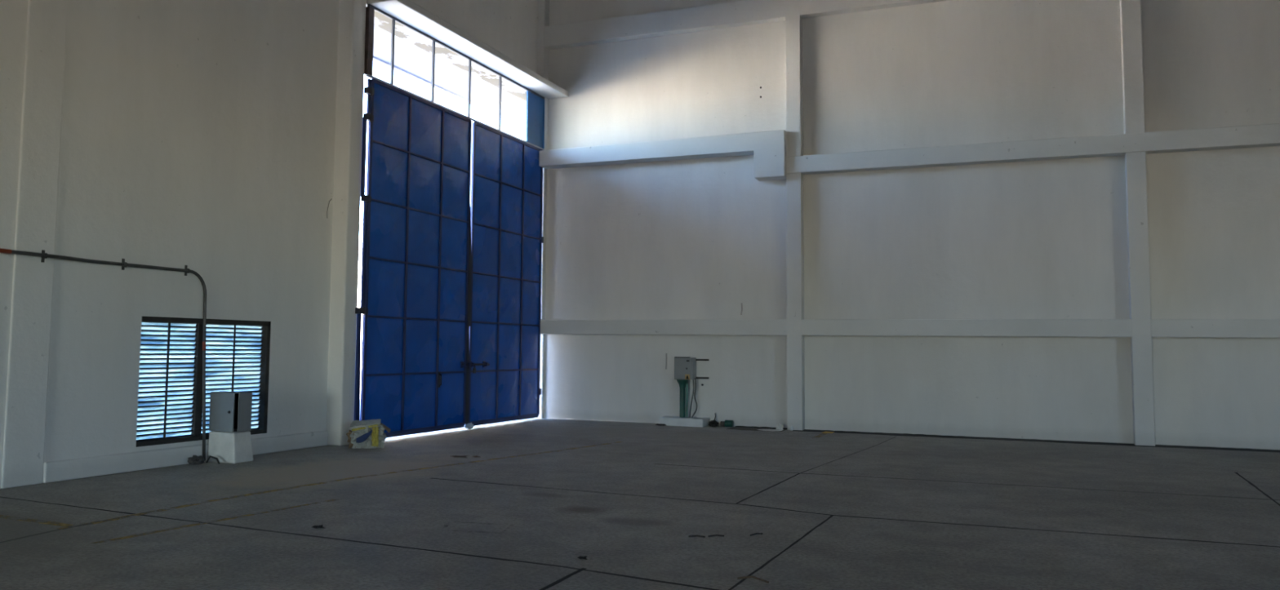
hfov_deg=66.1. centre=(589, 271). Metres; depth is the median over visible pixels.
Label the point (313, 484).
painted line
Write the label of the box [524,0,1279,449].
wall
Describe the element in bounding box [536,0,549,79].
concrete column
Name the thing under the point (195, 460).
heap
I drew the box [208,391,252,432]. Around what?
electrical box
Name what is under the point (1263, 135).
concrete beam
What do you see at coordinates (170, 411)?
window
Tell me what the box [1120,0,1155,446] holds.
concrete column
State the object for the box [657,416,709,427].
plinth
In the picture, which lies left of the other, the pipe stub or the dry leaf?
the dry leaf
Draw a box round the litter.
[464,422,474,429]
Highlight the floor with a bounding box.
[0,418,1279,589]
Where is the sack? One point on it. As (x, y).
(366, 434)
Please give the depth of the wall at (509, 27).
20.83 m
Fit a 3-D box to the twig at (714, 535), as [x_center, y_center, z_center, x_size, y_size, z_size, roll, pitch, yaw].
[1.076,2.245,8.345,0.142,0.016,0.020,1,-4,-11]
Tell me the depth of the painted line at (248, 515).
8.63 m
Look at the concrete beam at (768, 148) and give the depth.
20.66 m
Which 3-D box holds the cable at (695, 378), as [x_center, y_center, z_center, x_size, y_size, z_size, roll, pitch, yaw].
[2.180,2.623,20.381,0.118,0.822,0.095,4,-5,-35]
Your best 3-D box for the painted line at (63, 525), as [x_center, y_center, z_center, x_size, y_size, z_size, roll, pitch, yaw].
[-5.056,2.225,8.800,1.321,0.002,0.106,-2,-5,26]
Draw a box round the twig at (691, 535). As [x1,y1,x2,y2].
[688,535,705,537]
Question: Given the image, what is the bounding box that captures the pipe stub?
[720,421,724,426]
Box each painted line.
[0,515,73,527]
[57,441,623,529]
[90,499,339,543]
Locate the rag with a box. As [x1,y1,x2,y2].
[655,423,666,426]
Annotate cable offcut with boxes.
[205,455,219,464]
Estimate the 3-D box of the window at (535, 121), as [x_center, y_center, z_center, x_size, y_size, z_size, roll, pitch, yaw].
[-2.385,-3.612,19.336,0.085,1.225,6.600,-1,-5,24]
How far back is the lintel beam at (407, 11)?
18.74 m
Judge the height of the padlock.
0.171 m
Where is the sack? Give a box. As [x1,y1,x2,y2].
[346,419,391,448]
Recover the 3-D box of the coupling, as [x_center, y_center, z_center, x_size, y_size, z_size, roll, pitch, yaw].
[2.865,3.113,20.137,0.160,0.138,0.138,-1,-5,24]
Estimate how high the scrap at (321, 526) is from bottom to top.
0.020 m
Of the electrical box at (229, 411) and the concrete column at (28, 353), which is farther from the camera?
the electrical box at (229, 411)
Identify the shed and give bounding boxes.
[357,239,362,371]
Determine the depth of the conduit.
12.87 m
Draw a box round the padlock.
[472,364,475,373]
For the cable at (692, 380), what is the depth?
20.37 m
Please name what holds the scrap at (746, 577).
on the floor
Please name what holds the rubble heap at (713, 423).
on the floor
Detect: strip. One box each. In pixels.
[727,427,787,431]
[734,426,786,429]
[792,429,1279,453]
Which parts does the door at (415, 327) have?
handle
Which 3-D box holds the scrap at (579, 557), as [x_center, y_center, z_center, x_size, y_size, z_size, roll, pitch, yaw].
[-0.050,2.162,7.416,0.085,0.020,0.067,-1,-5,24]
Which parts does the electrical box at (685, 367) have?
door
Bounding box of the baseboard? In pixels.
[42,430,328,483]
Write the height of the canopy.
0.360 m
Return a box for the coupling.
[724,420,733,426]
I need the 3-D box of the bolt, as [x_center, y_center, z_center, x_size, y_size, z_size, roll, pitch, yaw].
[-2.215,1.824,19.211,0.131,0.140,1.020,-1,-5,24]
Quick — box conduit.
[0,248,206,461]
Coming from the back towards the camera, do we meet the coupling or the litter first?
the coupling
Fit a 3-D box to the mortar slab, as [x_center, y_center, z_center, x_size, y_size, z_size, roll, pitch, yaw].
[3.550,3.110,19.296,0.524,0.030,0.273,-1,-5,24]
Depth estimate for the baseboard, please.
12.40 m
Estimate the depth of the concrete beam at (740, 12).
20.98 m
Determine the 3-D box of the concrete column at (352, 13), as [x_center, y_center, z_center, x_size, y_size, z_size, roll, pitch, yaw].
[-4.046,-3.210,16.226,0.540,12.000,0.350,-1,-5,24]
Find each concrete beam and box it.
[538,129,786,181]
[540,319,1279,337]
[544,0,948,49]
[786,123,1279,174]
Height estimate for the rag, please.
0.040 m
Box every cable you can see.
[688,379,693,417]
[691,377,697,417]
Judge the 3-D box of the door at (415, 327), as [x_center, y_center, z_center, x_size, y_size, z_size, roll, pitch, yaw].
[-2.985,-0.121,17.673,0.104,6.015,3.355,-1,-5,24]
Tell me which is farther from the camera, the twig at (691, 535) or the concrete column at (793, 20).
the concrete column at (793, 20)
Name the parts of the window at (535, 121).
post, rail, rail, blank panel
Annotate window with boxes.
[135,315,271,447]
[364,4,545,150]
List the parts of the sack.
yellow panel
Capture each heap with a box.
[187,455,204,464]
[708,420,718,426]
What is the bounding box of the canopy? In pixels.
[373,24,522,106]
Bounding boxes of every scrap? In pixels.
[311,524,324,528]
[577,555,587,559]
[737,576,768,583]
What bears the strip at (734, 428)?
on the floor
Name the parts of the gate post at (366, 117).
post, post, post, post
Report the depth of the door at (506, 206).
20.49 m
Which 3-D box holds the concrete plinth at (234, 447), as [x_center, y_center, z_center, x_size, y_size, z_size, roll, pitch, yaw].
[-4.873,2.371,13.340,0.488,0.410,0.368,-1,-5,24]
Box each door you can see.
[360,78,471,438]
[468,121,543,426]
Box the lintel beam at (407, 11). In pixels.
[365,0,568,101]
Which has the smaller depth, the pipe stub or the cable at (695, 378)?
the pipe stub
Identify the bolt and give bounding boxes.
[460,361,489,368]
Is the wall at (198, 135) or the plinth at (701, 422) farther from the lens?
the plinth at (701, 422)
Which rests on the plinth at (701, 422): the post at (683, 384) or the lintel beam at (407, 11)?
the post at (683, 384)
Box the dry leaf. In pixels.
[451,455,468,457]
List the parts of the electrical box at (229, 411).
door, plate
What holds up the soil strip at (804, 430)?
on the floor
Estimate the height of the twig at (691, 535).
0.016 m
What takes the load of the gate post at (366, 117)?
on the floor
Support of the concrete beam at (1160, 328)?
attached to the wall at (700, 238)
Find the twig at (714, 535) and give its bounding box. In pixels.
[707,534,724,537]
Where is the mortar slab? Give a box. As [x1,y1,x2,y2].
[758,429,782,431]
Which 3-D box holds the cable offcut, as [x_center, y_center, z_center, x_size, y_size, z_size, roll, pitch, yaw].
[-4.980,2.492,13.009,0.197,0.105,0.071,0,-4,7]
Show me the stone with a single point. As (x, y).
(780, 427)
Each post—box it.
[354,78,374,420]
[676,379,688,417]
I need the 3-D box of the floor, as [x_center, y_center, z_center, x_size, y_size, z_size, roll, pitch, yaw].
[3.586,1.486,-4.005,30.550,0.302,44.600,-1,-5,24]
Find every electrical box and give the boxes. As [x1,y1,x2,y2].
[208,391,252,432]
[674,356,708,379]
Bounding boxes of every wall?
[0,0,339,488]
[409,0,537,72]
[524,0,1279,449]
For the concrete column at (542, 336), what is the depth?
21.98 m
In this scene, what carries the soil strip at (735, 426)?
on the floor
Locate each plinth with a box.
[207,431,253,463]
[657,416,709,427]
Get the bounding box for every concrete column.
[0,0,68,488]
[325,0,366,445]
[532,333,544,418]
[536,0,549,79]
[541,97,547,319]
[785,0,804,431]
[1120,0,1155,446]
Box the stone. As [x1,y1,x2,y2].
[775,423,783,430]

